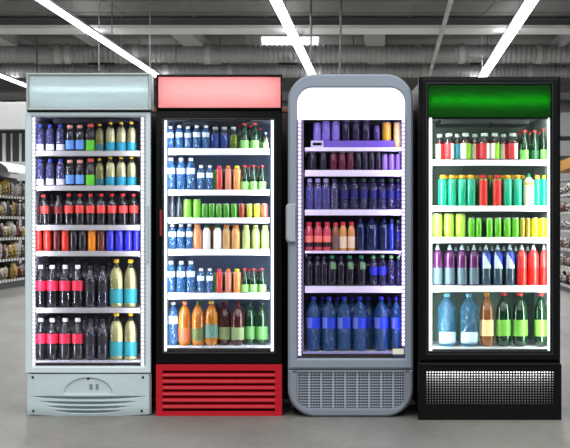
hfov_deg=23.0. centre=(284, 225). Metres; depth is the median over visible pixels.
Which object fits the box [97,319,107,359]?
bottle
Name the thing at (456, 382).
refrigerator
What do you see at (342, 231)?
drink bottle
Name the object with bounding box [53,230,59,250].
drink can
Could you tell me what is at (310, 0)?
hanging cable
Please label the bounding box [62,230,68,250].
drink can
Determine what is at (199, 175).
water bottle
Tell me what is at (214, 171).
drink can
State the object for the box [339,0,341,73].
hanging cable
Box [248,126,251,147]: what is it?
beer bottle
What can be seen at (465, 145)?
juice bottle
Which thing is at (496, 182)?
bottle
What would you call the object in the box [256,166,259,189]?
beer bottle
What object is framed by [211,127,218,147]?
drink bottle
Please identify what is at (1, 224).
pack
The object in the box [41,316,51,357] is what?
bottle
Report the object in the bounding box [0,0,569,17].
ceiling
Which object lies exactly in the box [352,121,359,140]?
drink can
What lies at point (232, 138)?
drink bottle
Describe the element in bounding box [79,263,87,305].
bottle
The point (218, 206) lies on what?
drink can
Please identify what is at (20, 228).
pack
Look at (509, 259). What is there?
drink bottle
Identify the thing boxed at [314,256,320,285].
drink bottle
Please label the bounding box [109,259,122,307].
bottle
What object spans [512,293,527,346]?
soda bottle
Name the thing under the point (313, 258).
drink bottle
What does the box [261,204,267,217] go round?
drink can
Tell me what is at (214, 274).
drink can
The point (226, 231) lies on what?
juice bottle
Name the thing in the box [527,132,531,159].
beer bottle
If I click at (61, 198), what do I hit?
bottle
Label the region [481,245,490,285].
drink bottle
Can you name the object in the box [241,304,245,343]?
soda bottle
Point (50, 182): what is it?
water bottle
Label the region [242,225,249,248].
juice bottle
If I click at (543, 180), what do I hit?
bottle
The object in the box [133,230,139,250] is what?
drink can
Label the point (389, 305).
water bottle
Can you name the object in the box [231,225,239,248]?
juice bottle
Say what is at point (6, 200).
pack
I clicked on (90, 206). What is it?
bottle
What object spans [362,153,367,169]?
drink can
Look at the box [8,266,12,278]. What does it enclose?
pack
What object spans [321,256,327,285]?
drink bottle
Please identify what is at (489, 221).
drink can
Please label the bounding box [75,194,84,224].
bottle
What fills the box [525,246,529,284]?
drink bottle
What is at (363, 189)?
drink bottle
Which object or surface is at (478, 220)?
drink can
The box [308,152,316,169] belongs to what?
drink can
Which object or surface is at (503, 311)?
soda bottle
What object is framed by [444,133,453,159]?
juice bottle
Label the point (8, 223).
pack
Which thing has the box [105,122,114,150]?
bottle
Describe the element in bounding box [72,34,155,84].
trim
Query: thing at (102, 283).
bottle
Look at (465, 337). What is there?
water bottle
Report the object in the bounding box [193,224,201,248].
juice bottle
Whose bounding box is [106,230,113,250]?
drink can
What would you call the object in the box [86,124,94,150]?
soda bottle
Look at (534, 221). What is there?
drink can
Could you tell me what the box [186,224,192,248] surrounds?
water bottle
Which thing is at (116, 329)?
bottle
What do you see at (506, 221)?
drink can
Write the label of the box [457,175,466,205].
bottle
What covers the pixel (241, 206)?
drink can
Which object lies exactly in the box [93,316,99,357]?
bottle
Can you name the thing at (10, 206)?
pack
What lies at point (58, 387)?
refrigerator
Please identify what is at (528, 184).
milk bottle
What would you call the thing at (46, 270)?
bottle
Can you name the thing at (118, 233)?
drink can
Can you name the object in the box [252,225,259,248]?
juice bottle
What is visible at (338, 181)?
drink bottle
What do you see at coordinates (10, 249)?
pack
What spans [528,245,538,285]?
drink bottle
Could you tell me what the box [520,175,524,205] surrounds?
bottle
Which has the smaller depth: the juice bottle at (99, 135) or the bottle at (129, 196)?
the juice bottle at (99, 135)
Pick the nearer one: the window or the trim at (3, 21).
the trim at (3, 21)
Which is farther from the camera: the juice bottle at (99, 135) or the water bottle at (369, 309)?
the water bottle at (369, 309)
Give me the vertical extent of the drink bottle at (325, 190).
0.188 m
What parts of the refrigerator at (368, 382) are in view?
handle, panel, sign panel, price rail, price rail, price rail, price rail, price rail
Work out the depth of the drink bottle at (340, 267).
8.37 m
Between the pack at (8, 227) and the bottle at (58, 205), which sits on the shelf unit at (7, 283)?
the pack at (8, 227)
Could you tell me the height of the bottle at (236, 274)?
0.143 m
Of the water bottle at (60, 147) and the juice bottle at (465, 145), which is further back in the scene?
the water bottle at (60, 147)
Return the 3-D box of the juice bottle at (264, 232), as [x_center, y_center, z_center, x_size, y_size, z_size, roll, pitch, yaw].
[-0.121,0.067,8.447,0.050,0.145,0.050,0,0,0]
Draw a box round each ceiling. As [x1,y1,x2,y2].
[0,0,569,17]
[0,34,569,99]
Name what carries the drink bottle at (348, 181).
on the refrigerator at (368, 382)
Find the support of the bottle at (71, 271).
on the refrigerator at (58, 387)
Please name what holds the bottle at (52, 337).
on the refrigerator at (58, 387)
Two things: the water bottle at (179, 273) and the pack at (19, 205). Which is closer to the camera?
the water bottle at (179, 273)
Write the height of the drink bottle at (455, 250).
0.229 m
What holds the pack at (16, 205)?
on the shelf unit at (7, 283)
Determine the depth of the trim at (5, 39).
44.60 m
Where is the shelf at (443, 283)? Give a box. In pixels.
[432,283,541,285]
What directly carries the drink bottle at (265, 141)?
on the refrigerator at (218, 376)
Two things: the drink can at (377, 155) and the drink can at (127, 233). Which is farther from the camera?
the drink can at (127, 233)
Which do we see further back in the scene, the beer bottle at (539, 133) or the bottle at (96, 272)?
the bottle at (96, 272)
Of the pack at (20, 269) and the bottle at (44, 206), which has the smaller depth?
the bottle at (44, 206)
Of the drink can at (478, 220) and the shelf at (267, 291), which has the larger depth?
the shelf at (267, 291)
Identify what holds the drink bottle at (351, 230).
on the refrigerator at (368, 382)
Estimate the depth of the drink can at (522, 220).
8.25 m
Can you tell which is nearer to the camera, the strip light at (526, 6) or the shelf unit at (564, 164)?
the shelf unit at (564, 164)
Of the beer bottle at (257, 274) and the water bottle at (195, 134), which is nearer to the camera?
the water bottle at (195, 134)
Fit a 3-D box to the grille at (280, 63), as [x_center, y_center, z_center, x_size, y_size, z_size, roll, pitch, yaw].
[0.096,-5.175,44.667,0.600,0.070,0.165,0,0,0]
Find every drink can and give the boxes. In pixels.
[36,230,41,250]
[43,230,51,250]
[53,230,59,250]
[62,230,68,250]
[70,230,77,250]
[79,230,86,250]
[88,230,95,250]
[97,230,104,250]
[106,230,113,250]
[115,230,122,250]
[124,230,131,250]
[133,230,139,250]
[183,199,191,217]
[193,199,200,217]
[201,204,207,217]
[208,204,214,217]
[213,170,215,189]
[213,273,215,291]
[216,204,221,217]
[223,170,224,189]
[223,204,229,217]
[223,273,224,291]
[231,204,236,217]
[239,204,244,217]
[246,204,251,217]
[254,204,259,217]
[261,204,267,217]
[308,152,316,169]
[313,123,320,140]
[320,152,326,169]
[322,121,329,140]
[330,152,336,169]
[332,121,339,140]
[338,152,345,169]
[342,121,349,140]
[347,152,353,169]
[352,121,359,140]
[355,153,361,169]
[362,121,369,140]
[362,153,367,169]
[368,153,374,169]
[374,126,379,140]
[375,153,380,169]
[382,122,390,140]
[382,154,387,169]
[389,154,394,169]
[394,122,400,146]
[395,154,400,169]
[432,214,441,236]
[444,214,453,236]
[456,214,465,236]
[468,218,474,236]
[476,218,481,236]
[481,218,485,236]
[486,218,492,236]
[494,218,500,236]
[501,218,503,236]
[503,218,510,236]
[512,218,518,236]
[520,218,524,236]
[525,218,529,236]
[531,218,538,236]
[539,218,546,236]
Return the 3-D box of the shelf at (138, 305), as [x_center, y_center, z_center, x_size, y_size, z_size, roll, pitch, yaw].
[-1.182,0.497,8.636,0.622,0.009,0.468,0,0,0]
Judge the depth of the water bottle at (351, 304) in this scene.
8.50 m
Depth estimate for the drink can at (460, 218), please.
8.26 m
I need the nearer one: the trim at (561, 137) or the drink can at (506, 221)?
the drink can at (506, 221)
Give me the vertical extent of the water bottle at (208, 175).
0.149 m
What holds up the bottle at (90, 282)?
on the refrigerator at (58, 387)
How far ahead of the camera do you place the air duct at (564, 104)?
61.79 m
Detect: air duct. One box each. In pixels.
[0,36,569,63]
[0,62,569,77]
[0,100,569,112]
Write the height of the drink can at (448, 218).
0.140 m
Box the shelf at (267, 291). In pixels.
[172,290,269,292]
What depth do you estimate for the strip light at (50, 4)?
37.07 m
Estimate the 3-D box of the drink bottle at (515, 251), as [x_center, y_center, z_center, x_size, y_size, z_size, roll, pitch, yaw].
[1.382,0.237,8.392,0.053,0.229,0.053,0,0,0]
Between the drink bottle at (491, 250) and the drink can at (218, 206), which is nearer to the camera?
the drink bottle at (491, 250)
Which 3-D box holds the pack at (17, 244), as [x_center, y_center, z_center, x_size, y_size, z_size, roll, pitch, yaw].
[-4.980,0.443,25.884,0.090,0.295,0.200,0,0,6]
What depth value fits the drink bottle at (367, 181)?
8.48 m
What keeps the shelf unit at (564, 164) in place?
on the floor
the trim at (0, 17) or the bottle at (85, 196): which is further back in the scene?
the trim at (0, 17)
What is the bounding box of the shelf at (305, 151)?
[304,150,395,152]
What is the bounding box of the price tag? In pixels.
[311,141,322,146]
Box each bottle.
[36,124,43,150]
[36,159,43,185]
[36,265,45,307]
[36,318,45,359]
[39,195,43,224]
[40,194,50,224]
[41,263,51,305]
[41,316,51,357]
[46,124,53,150]
[46,159,53,185]
[47,265,57,307]
[47,318,57,359]
[48,195,54,224]
[54,195,62,224]
[54,263,63,305]
[54,316,63,357]
[56,124,64,150]
[56,159,64,185]
[59,265,70,307]
[59,318,70,359]
[60,195,64,224]
[64,194,73,224]
[66,125,73,150]
[66,160,73,185]
[67,263,76,305]
[67,316,76,357]
[72,195,76,224]
[72,265,83,307]
[72,318,83,359]
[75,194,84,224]
[76,125,83,150]
[76,160,83,185]
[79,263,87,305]
[79,316,87,357]
[83,195,88,224]
[85,266,95,307]
[85,319,95,359]
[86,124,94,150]
[86,158,94,185]
[86,194,94,224]
[93,263,99,305]
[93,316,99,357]
[94,195,99,224]
[95,124,103,150]
[95,158,103,185]
[97,194,105,224]
[97,266,107,307]
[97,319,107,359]
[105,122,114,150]
[105,157,114,185]
[105,195,110,224]
[106,263,111,305]
[106,316,111,357]
[107,194,116,224]
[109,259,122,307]
[109,313,122,359]
[116,122,125,150]
[116,157,125,185]
[116,195,121,224]
[118,194,127,224]
[124,259,136,307]
[124,313,136,359]
[127,122,135,150]
[127,157,135,185]
[127,195,132,224]
[129,194,137,224]
[167,126,173,148]
[167,158,174,189]
[167,261,174,292]
[168,224,176,248]
[168,302,177,344]
[169,195,175,217]
[176,125,182,147]
[176,195,182,217]
[177,158,185,189]
[177,224,184,248]
[177,261,185,292]
[178,301,190,345]
[184,126,191,147]
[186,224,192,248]
[187,158,194,189]
[187,261,194,292]
[191,301,204,345]
[193,125,200,147]
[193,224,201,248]
[197,165,204,189]
[197,268,204,292]
[202,126,209,147]
[203,225,210,248]
[205,301,217,345]
[206,165,212,189]
[206,268,212,292]
[209,226,213,248]
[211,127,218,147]
[213,225,221,248]
[215,304,219,343]
[216,166,222,189]
[216,269,222,292]
[218,301,230,344]
[220,127,227,147]
[222,225,229,248]
[225,166,231,189]
[225,269,231,292]
[229,127,236,147]
[229,226,232,248]
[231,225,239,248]
[231,302,243,345]
[233,166,240,189]
[233,269,240,292]
[237,126,241,147]
[240,123,248,147]
[241,165,247,189]
[241,268,247,292]
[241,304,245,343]
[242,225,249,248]
[244,302,255,344]
[247,166,250,189]
[247,269,250,291]
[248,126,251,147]
[250,123,258,147]
[250,165,256,189]
[250,268,256,292]
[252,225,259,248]
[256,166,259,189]
[256,269,259,291]
[256,302,267,344]
[258,128,262,147]
[259,165,265,189]
[259,268,265,292]
[261,225,268,248]
[263,132,268,147]
[305,222,312,250]
[305,256,312,285]
[306,178,312,209]
[307,297,320,350]
[312,257,315,284]
[314,178,321,209]
[314,222,321,250]
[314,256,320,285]
[318,297,324,348]
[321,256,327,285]
[322,178,329,209]
[322,297,335,350]
[323,222,330,250]
[327,255,336,285]
[331,179,337,209]
[332,223,338,250]
[333,297,339,348]
[335,257,338,282]
[337,180,341,209]
[337,256,344,285]
[337,297,350,350]
[339,222,346,250]
[340,178,348,209]
[345,255,353,285]
[346,180,351,209]
[348,222,354,250]
[349,297,354,348]
[350,178,357,209]
[353,257,357,284]
[353,297,366,350]
[356,180,360,209]
[356,218,364,250]
[357,255,365,285]
[359,178,367,209]
[364,297,373,348]
[365,218,377,250]
[365,257,369,284]
[366,180,370,209]
[369,178,376,209]
[369,256,376,285]
[374,297,387,350]
[375,180,379,209]
[376,257,379,284]
[378,178,386,209]
[378,255,386,285]
[379,218,388,250]
[386,297,392,348]
[387,178,394,209]
[387,255,394,285]
[389,219,393,250]
[391,297,400,349]
[395,179,400,209]
[395,220,400,250]
[396,256,400,285]
[432,245,442,285]
[435,134,443,159]
[438,175,446,205]
[438,294,455,346]
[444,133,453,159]
[445,245,454,285]
[447,175,456,205]
[454,134,460,159]
[454,246,457,284]
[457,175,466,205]
[457,245,466,285]
[460,294,477,346]
[461,133,470,159]
[466,246,469,284]
[467,175,475,205]
[469,245,478,285]
[471,134,478,159]
[474,175,479,205]
[478,246,481,284]
[479,133,489,159]
[479,175,486,205]
[480,293,493,346]
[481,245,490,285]
[487,175,492,205]
[490,133,499,159]
[490,246,493,284]
[492,175,501,205]
[492,245,502,285]
[496,293,510,346]
[500,134,506,159]
[500,175,504,205]
[501,246,505,284]
[503,175,511,205]
[504,245,514,285]
[507,133,517,159]
[510,175,514,205]
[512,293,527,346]
[513,175,521,205]
[513,246,517,284]
[517,132,520,159]
[517,245,526,285]
[520,130,528,159]
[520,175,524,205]
[523,173,533,205]
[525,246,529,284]
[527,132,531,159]
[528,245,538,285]
[530,130,538,159]
[533,175,540,205]
[534,292,547,346]
[537,132,540,159]
[540,129,546,159]
[540,245,547,285]
[541,175,546,205]
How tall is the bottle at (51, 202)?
0.185 m
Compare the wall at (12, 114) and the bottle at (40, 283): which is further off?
the wall at (12, 114)
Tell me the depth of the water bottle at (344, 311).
8.38 m
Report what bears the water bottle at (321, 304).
on the refrigerator at (368, 382)
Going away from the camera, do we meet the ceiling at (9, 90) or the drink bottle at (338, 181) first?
the drink bottle at (338, 181)
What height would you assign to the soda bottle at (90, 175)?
0.166 m
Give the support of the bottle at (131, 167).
on the refrigerator at (58, 387)
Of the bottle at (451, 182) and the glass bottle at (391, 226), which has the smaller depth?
the bottle at (451, 182)
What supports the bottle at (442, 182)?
on the refrigerator at (456, 382)
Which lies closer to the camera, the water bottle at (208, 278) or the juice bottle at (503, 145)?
the juice bottle at (503, 145)
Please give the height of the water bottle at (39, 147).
0.163 m
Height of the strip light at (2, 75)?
1.020 m
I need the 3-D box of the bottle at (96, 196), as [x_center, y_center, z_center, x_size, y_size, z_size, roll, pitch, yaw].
[-1.150,-0.097,8.562,0.052,0.185,0.052,0,0,-7]
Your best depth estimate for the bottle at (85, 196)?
8.54 m
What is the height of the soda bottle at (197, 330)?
0.266 m
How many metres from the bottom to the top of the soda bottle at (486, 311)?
0.317 m
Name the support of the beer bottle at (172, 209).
on the refrigerator at (218, 376)
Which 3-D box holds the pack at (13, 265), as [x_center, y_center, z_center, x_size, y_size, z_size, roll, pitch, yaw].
[-4.992,0.816,25.672,0.090,0.288,0.200,0,0,11]
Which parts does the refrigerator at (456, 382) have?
trim, panel, price rail, price rail, price rail, price rail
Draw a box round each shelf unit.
[0,176,24,289]
[560,157,569,291]
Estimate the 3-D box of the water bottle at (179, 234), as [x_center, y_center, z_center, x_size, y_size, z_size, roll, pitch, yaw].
[-0.626,0.064,8.447,0.050,0.150,0.050,0,0,0]
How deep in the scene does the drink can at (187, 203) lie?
8.43 m
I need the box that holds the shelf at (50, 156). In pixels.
[50,156,137,156]
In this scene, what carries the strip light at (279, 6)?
hanging from the ceiling at (9, 90)
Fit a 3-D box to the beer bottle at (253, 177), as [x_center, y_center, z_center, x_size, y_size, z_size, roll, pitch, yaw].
[-0.191,-0.292,8.445,0.047,0.151,0.046,0,0,0]
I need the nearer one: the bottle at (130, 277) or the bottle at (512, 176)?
the bottle at (512, 176)
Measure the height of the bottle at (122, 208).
0.191 m
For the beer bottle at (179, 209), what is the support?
on the refrigerator at (218, 376)
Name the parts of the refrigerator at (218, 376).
handle, price rail, price rail, price rail, price rail, price rail, trim, panel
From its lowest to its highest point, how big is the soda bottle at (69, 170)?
0.157 m
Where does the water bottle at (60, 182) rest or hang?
on the refrigerator at (58, 387)
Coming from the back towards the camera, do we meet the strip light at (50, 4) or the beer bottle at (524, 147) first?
the strip light at (50, 4)
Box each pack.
[0,181,6,194]
[0,201,6,215]
[0,223,3,237]
[0,267,5,279]
[0,269,3,279]
[1,244,6,258]
[3,179,9,194]
[3,226,6,236]
[4,199,8,215]
[5,221,12,236]
[6,226,10,236]
[6,245,12,258]
[8,205,12,215]
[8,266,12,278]
[9,243,16,257]
[10,200,14,215]
[10,263,15,277]
[13,221,18,236]
[13,225,15,236]
[14,185,18,195]
[14,201,17,215]
[14,242,18,257]
[15,184,20,195]
[16,202,20,215]
[16,266,22,277]
[17,226,21,236]
[17,242,20,257]
[18,263,24,276]
[19,202,24,215]
[20,245,23,256]
[21,184,23,196]
[566,273,569,283]
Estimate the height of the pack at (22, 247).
0.241 m
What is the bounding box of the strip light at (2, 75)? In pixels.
[0,72,25,86]
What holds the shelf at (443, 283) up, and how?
attached to the refrigerator at (456, 382)
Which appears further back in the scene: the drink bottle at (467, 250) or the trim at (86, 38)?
the trim at (86, 38)
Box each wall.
[0,102,26,265]
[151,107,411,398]
[560,112,569,238]
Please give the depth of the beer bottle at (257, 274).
8.53 m
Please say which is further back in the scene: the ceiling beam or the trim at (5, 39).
the trim at (5, 39)
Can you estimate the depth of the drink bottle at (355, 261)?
8.48 m
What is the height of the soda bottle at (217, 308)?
0.244 m
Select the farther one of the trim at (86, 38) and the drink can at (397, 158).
the trim at (86, 38)
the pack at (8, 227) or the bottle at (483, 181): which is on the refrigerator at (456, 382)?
the bottle at (483, 181)
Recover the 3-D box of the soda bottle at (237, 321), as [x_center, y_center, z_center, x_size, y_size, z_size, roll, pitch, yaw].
[-0.285,0.590,8.460,0.077,0.264,0.077,0,0,38]
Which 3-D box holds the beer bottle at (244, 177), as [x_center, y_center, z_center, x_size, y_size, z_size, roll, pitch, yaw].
[-0.244,-0.292,8.445,0.046,0.151,0.046,0,0,0]
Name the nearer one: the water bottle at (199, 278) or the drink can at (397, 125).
the drink can at (397, 125)
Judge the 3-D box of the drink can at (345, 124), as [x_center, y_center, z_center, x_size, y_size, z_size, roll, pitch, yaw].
[0.366,-0.570,8.391,0.050,0.119,0.050,0,0,0]
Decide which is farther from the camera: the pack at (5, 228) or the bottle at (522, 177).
the pack at (5, 228)
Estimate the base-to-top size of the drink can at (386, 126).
0.112 m
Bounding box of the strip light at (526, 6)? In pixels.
[477,0,538,76]
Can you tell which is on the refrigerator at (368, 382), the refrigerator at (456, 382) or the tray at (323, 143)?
the tray at (323, 143)
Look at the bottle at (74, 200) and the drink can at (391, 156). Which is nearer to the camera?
the drink can at (391, 156)
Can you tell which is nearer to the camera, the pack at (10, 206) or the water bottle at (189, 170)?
the water bottle at (189, 170)
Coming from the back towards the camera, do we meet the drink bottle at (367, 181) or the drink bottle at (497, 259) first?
the drink bottle at (367, 181)
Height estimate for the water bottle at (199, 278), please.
0.145 m
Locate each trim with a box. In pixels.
[0,17,569,17]
[0,18,569,24]
[0,34,72,64]
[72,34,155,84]
[171,34,230,64]
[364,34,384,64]
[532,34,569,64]
[560,136,569,139]
[560,156,569,160]
[560,173,569,180]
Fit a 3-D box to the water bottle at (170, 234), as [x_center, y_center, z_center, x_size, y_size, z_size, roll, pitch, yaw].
[-0.679,0.064,8.447,0.050,0.150,0.050,0,0,0]
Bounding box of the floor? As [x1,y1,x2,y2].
[0,250,569,447]
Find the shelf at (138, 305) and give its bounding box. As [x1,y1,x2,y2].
[44,304,139,307]
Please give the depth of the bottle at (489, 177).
8.35 m
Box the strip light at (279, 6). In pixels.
[270,0,316,74]
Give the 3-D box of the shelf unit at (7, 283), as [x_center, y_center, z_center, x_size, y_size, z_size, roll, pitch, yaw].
[-5.157,0.097,25.800,0.523,2.050,3.246,0,0,4]
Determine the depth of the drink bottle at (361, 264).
8.37 m
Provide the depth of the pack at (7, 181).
25.24 m
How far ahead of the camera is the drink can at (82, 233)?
8.43 m
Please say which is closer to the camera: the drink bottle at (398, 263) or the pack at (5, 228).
the drink bottle at (398, 263)
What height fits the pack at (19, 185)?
0.248 m
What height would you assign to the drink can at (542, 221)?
0.115 m
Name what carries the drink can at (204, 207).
on the refrigerator at (218, 376)
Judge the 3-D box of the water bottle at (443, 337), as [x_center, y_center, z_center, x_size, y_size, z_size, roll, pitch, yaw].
[0.961,0.557,8.306,0.109,0.312,0.110,0,0,0]
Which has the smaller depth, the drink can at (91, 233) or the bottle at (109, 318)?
the drink can at (91, 233)
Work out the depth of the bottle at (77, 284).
8.43 m
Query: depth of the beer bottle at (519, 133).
8.37 m
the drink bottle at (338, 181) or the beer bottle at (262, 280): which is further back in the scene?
the drink bottle at (338, 181)
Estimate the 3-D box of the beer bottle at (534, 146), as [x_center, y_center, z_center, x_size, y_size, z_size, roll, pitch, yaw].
[1.474,-0.477,8.277,0.053,0.177,0.053,0,0,0]
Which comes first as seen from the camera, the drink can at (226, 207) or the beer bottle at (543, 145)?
the beer bottle at (543, 145)
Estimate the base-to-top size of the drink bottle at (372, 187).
0.188 m
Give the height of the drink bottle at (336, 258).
0.170 m
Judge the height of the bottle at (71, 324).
0.257 m
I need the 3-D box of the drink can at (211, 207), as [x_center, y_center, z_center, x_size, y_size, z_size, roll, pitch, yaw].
[-0.441,-0.092,8.442,0.041,0.086,0.041,0,0,0]
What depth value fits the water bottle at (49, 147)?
8.44 m
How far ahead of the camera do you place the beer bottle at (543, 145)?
8.28 m
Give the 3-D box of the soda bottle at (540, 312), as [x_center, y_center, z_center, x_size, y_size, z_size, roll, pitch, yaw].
[1.516,0.554,8.291,0.079,0.319,0.079,0,0,-7]
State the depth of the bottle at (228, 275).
8.42 m
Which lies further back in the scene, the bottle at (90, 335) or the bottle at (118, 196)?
the bottle at (118, 196)
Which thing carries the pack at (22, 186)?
on the shelf unit at (7, 283)
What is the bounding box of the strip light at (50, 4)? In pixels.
[36,0,159,76]
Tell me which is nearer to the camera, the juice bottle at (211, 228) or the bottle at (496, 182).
the bottle at (496, 182)
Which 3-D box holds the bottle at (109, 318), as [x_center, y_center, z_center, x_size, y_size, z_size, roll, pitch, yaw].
[-1.076,0.680,8.582,0.064,0.257,0.064,0,0,-37]
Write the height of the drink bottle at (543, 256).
0.239 m
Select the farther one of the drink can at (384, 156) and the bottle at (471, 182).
the drink can at (384, 156)
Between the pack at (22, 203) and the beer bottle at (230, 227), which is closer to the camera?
the beer bottle at (230, 227)
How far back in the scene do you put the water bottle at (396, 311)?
8.38 m
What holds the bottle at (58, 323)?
on the refrigerator at (58, 387)
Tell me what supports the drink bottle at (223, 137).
on the refrigerator at (218, 376)
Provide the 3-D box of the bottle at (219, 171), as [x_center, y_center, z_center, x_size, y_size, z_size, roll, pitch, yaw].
[-0.396,-0.290,8.442,0.040,0.147,0.040,0,0,0]
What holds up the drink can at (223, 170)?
on the refrigerator at (218, 376)
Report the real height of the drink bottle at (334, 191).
0.185 m
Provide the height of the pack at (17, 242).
0.296 m
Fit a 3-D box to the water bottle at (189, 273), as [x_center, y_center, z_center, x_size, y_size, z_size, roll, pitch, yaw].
[-0.567,0.306,8.448,0.053,0.190,0.053,0,0,0]
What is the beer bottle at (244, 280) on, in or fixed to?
on the refrigerator at (218, 376)
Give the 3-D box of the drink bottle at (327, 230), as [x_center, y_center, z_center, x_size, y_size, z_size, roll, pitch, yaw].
[0.253,0.062,8.391,0.051,0.173,0.051,0,0,0]
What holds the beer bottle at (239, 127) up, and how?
on the refrigerator at (218, 376)
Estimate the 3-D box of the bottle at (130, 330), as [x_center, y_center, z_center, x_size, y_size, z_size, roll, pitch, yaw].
[-0.933,0.665,8.462,0.080,0.287,0.080,0,0,23]
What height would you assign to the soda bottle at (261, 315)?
0.261 m
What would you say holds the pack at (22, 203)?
on the shelf unit at (7, 283)
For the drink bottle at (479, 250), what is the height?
0.229 m
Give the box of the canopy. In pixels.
[0,162,24,177]
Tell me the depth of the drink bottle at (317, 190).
8.37 m
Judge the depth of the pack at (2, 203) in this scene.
25.00 m
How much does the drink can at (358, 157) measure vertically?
0.105 m
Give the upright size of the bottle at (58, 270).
0.265 m
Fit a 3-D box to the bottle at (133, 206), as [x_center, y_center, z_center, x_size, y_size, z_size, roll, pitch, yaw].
[-0.914,-0.100,8.449,0.054,0.191,0.054,0,0,38]
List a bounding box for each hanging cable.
[36,36,37,72]
[310,0,311,59]
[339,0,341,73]
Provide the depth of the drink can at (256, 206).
8.42 m
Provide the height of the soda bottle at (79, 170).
0.157 m
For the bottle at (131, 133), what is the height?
0.178 m
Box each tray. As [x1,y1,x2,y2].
[311,141,393,146]
[427,0,453,76]
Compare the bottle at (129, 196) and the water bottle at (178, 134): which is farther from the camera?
the bottle at (129, 196)
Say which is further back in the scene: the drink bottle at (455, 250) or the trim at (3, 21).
the trim at (3, 21)
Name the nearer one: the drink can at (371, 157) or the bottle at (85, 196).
the drink can at (371, 157)
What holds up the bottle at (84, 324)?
on the refrigerator at (58, 387)
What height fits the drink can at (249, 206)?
0.086 m
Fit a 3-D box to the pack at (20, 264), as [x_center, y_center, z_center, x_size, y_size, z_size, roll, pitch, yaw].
[-4.955,0.830,26.308,0.090,0.261,0.200,0,0,11]
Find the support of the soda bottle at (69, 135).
on the refrigerator at (58, 387)
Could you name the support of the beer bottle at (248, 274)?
on the refrigerator at (218, 376)
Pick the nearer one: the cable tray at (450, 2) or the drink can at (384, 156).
the drink can at (384, 156)
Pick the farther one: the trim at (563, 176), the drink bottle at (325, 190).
the trim at (563, 176)
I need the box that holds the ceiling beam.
[0,25,569,33]
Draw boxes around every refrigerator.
[25,73,155,415]
[156,74,281,415]
[286,74,412,416]
[412,77,561,419]
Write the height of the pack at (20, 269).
0.216 m
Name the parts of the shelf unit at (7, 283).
panel, price rail, price rail, price rail, price rail, price rail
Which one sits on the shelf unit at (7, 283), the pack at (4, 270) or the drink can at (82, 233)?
the pack at (4, 270)
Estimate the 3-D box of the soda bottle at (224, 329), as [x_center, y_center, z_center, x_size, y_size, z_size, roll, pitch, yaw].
[-0.365,0.590,8.490,0.076,0.264,0.076,0,0,-23]
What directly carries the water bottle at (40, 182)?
on the refrigerator at (58, 387)
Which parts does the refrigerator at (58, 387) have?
price rail, price rail, price rail, price rail, price rail, panel, handle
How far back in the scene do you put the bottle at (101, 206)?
8.43 m
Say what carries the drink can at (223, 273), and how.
on the refrigerator at (218, 376)
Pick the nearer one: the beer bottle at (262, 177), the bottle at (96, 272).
the beer bottle at (262, 177)
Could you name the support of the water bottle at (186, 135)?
on the refrigerator at (218, 376)
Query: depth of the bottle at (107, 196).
8.54 m
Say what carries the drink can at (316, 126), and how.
on the tray at (323, 143)
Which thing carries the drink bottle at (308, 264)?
on the refrigerator at (368, 382)
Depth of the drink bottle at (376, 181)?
8.48 m
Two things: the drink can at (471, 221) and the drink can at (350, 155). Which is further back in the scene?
the drink can at (350, 155)
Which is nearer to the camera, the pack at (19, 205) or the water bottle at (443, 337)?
the water bottle at (443, 337)
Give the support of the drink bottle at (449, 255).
on the refrigerator at (456, 382)
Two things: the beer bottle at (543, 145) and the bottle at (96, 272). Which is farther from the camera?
the bottle at (96, 272)
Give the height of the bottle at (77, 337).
0.253 m
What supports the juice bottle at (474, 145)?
on the refrigerator at (456, 382)
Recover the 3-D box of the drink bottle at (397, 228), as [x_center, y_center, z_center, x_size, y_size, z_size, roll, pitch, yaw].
[0.677,0.056,8.384,0.036,0.185,0.036,0,0,0]
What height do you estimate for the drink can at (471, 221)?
0.115 m
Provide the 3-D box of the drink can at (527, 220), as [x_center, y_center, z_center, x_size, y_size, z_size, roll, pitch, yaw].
[1.434,0.009,8.267,0.031,0.115,0.031,0,0,0]
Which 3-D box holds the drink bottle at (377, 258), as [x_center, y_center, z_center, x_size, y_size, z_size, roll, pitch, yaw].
[0.565,0.273,8.506,0.048,0.170,0.048,0,0,0]
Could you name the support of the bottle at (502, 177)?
on the refrigerator at (456, 382)
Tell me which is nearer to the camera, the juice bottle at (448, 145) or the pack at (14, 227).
the juice bottle at (448, 145)
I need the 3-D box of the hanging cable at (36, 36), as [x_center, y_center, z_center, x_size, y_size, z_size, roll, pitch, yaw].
[-7.830,-5.399,44.200,0.050,1.201,0.050,0,0,0]
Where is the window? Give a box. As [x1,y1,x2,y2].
[262,37,318,44]
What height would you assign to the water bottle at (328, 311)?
0.326 m
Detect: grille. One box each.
[279,62,296,64]
[470,62,483,64]
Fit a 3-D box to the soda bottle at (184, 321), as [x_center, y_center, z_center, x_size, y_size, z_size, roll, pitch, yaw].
[-0.606,0.589,8.460,0.077,0.266,0.077,0,0,38]
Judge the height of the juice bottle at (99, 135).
0.167 m
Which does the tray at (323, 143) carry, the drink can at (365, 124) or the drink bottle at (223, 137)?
the drink can at (365, 124)
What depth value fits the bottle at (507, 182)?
8.26 m
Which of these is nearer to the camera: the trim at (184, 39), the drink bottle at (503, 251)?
the drink bottle at (503, 251)
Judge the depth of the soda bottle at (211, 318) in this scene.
8.43 m
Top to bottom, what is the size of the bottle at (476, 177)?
0.185 m
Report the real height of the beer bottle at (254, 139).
0.155 m
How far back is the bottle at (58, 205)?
8.43 m

